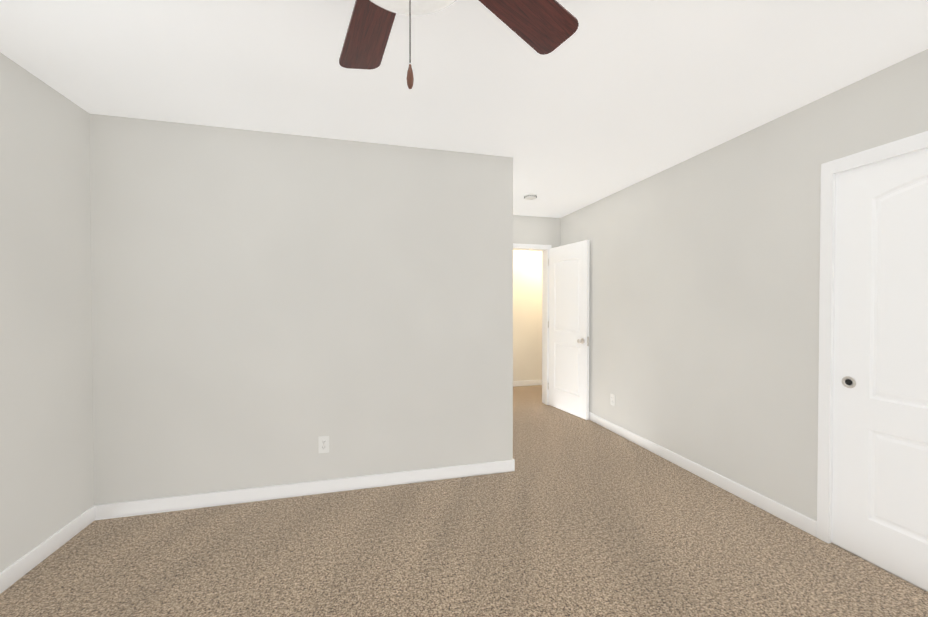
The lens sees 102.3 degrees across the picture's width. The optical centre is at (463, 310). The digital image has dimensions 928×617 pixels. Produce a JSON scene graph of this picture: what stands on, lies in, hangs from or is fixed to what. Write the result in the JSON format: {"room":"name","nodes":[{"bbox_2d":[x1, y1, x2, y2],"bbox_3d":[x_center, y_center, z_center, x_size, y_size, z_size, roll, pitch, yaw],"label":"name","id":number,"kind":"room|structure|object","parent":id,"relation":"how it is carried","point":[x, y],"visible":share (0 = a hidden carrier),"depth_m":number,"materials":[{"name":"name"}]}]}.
{"room":"empty bedroom","nodes":[
{"label":"empty bedroom","id":0,"kind":"room"},
{"bbox_2d":[0,52,93,571],"bbox_3d":[-1.817,0.062,0.260,0.160,2.450,4.300,0,1,-14],"label":"wall","id":1,"kind":"structure","parent":0,"point":[46,435],"depth_m":1.91,"materials":[{"name":"beige paint"}]},
{"bbox_2d":[0,505,95,592],"bbox_3d":[-1.719,1.244,0.235,0.021,0.088,4.184,0,1,-14],"label":"baseboard","id":2,"kind":"structure","parent":1,"relation":"attached to","point":[14,572],"depth_m":1.90,"materials":[{"name":"white wood"}]},
{"bbox_2d":[89,113,512,504],"bbox_3d":[-0.943,0.032,2.636,2.700,2.450,0.120,0,1,-14],"label":"wall","id":3,"kind":"structure","parent":0,"point":[269,308],"depth_m":2.49,"materials":[{"name":"beige paint"}]},
{"bbox_2d":[96,459,514,519],"bbox_3d":[-0.906,1.214,2.592,2.691,0.088,0.021,0,1,-14],"label":"baseboard","id":4,"kind":"structure","parent":3,"relation":"attached to","point":[192,501],"depth_m":2.52,"materials":[{"name":"white wood"}]},
{"bbox_2d":[318,436,328,452],"bbox_3d":[-0.966,0.923,2.575,0.070,0.115,0.008,0,1,-14],"label":"electrical outlet","id":5,"kind":"object","parent":3,"relation":"attached to","point":[323,444],"visible":1,"depth_m":2.57,"materials":[{"name":"white plastic"}]},
{"bbox_2d":[0,385,927,616],"bbox_3d":[0.784,1.321,2.351,6.500,0.120,7.450,0,1,-14],"label":"floor","id":6,"kind":"structure","parent":0,"point":[571,515],"depth_m":1.93,"materials":[{"name":"carpet"}]},
{"bbox_2d":[0,0,927,217],"bbox_3d":[0.784,-1.239,2.318,6.500,0.120,7.450,0,1,-14],"label":"ceiling","id":7,"kind":"structure","parent":0,"point":[607,98],"depth_m":1.83,"materials":[{"name":"white paint"}]},
{"bbox_2d":[339,0,578,88],"bbox_3d":[-0.164,-0.837,0.873,1.252,0.648,1.265,0,1,-14],"label":"ceiling fan","id":8,"kind":"object","parent":7,"relation":"hanging from","point":[542,27],"visible":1,"depth_m":1.21,"materials":[{"name":"brown wood"}]},
{"bbox_2d":[524,193,536,199],"bbox_3d":[0.689,-1.179,3.878,0.136,0.038,0.136,0,1,-14],"label":"smoke detector","id":9,"kind":"object","parent":7,"relation":"attached to","point":[530,196],"visible":1,"depth_m":3.84,"materials":[{"name":"white plastic"}]},
{"bbox_2d":[513,250,541,380],"bbox_3d":[0.924,-0.011,6.067,4.240,2.450,0.120,0,1,-14],"label":"wall","id":10,"kind":"structure","parent":0,"point":[527,314],"depth_m":6.02,"materials":[{"name":"paint"}]},
{"bbox_2d":[513,380,541,386],"bbox_3d":[0.940,1.171,6.017,4.000,0.088,0.013,0,1,-14],"label":"baseboard","id":11,"kind":"structure","parent":10,"relation":"attached to","point":[526,382],"depth_m":6.03,"materials":[{"name":"white wood"}]},
{"bbox_2d":[513,215,559,247],"bbox_3d":[1.205,0.003,4.952,4.000,2.450,0.120,0,1,-14],"label":"wall","id":12,"kind":"structure","parent":0,"point":[536,230],"depth_m":4.81,"materials":[{"name":"beige paint"}]},
{"bbox_2d":[513,243,551,404],"bbox_3d":[0.735,0.192,4.836,0.790,2.084,0.152,0,1,-14],"label":"door frame","id":13,"kind":"structure","parent":12,"relation":"attached to","point":[544,249],"depth_m":4.87,"materials":[{"name":"white wood"}]},
{"bbox_2d":[548,240,589,419],"bbox_3d":[1.247,0.215,4.517,0.151,2.020,0.712,0,1,-14],"label":"hall door","id":14,"kind":"structure","parent":13,"relation":"attached to","point":[568,327],"depth_m":4.46,"materials":[{"name":"white painted wood"},{"name":"brushed nickel"}]},
{"bbox_2d":[560,49,927,520],"bbox_3d":[2.039,0.040,2.059,0.120,2.450,5.900,0,1,-14],"label":"wall","id":15,"kind":"structure","parent":0,"point":[704,275],"depth_m":2.56,"materials":[{"name":"beige paint"}]},
{"bbox_2d":[610,394,614,405],"bbox_3d":[1.527,0.917,3.838,0.008,0.115,0.070,0,1,-14],"label":"electrical outlet","id":16,"kind":"object","parent":15,"relation":"attached to","point":[612,399],"visible":1,"depth_m":3.84,"materials":[{"name":"white plastic"}]},
{"bbox_2d":[589,412,816,536],"bbox_3d":[1.608,1.202,3.498,0.028,0.088,2.925,0,1,-14],"label":"baseboard","id":17,"kind":"structure","parent":15,"relation":"attached to","point":[795,518],"depth_m":2.64,"materials":[{"name":"white wood"}]},
{"bbox_2d":[817,131,927,591],"bbox_3d":[2.273,0.242,1.112,0.132,2.070,2.008,0,1,-14],"label":"trim","id":18,"kind":"structure","parent":15,"relation":"attached to","point":[830,170],"depth_m":2.03,"materials":[{"name":"white paint"},{"name":"wood"}]},
{"bbox_2d":[831,148,927,590],"bbox_3d":[2.129,0.250,1.575,0.039,2.030,0.958,0,1,-14],"label":"closet door","id":19,"kind":"structure","parent":15,"relation":"in","point":[880,452],"depth_m":1.83,"materials":[{"name":"white wood"}]}
]}

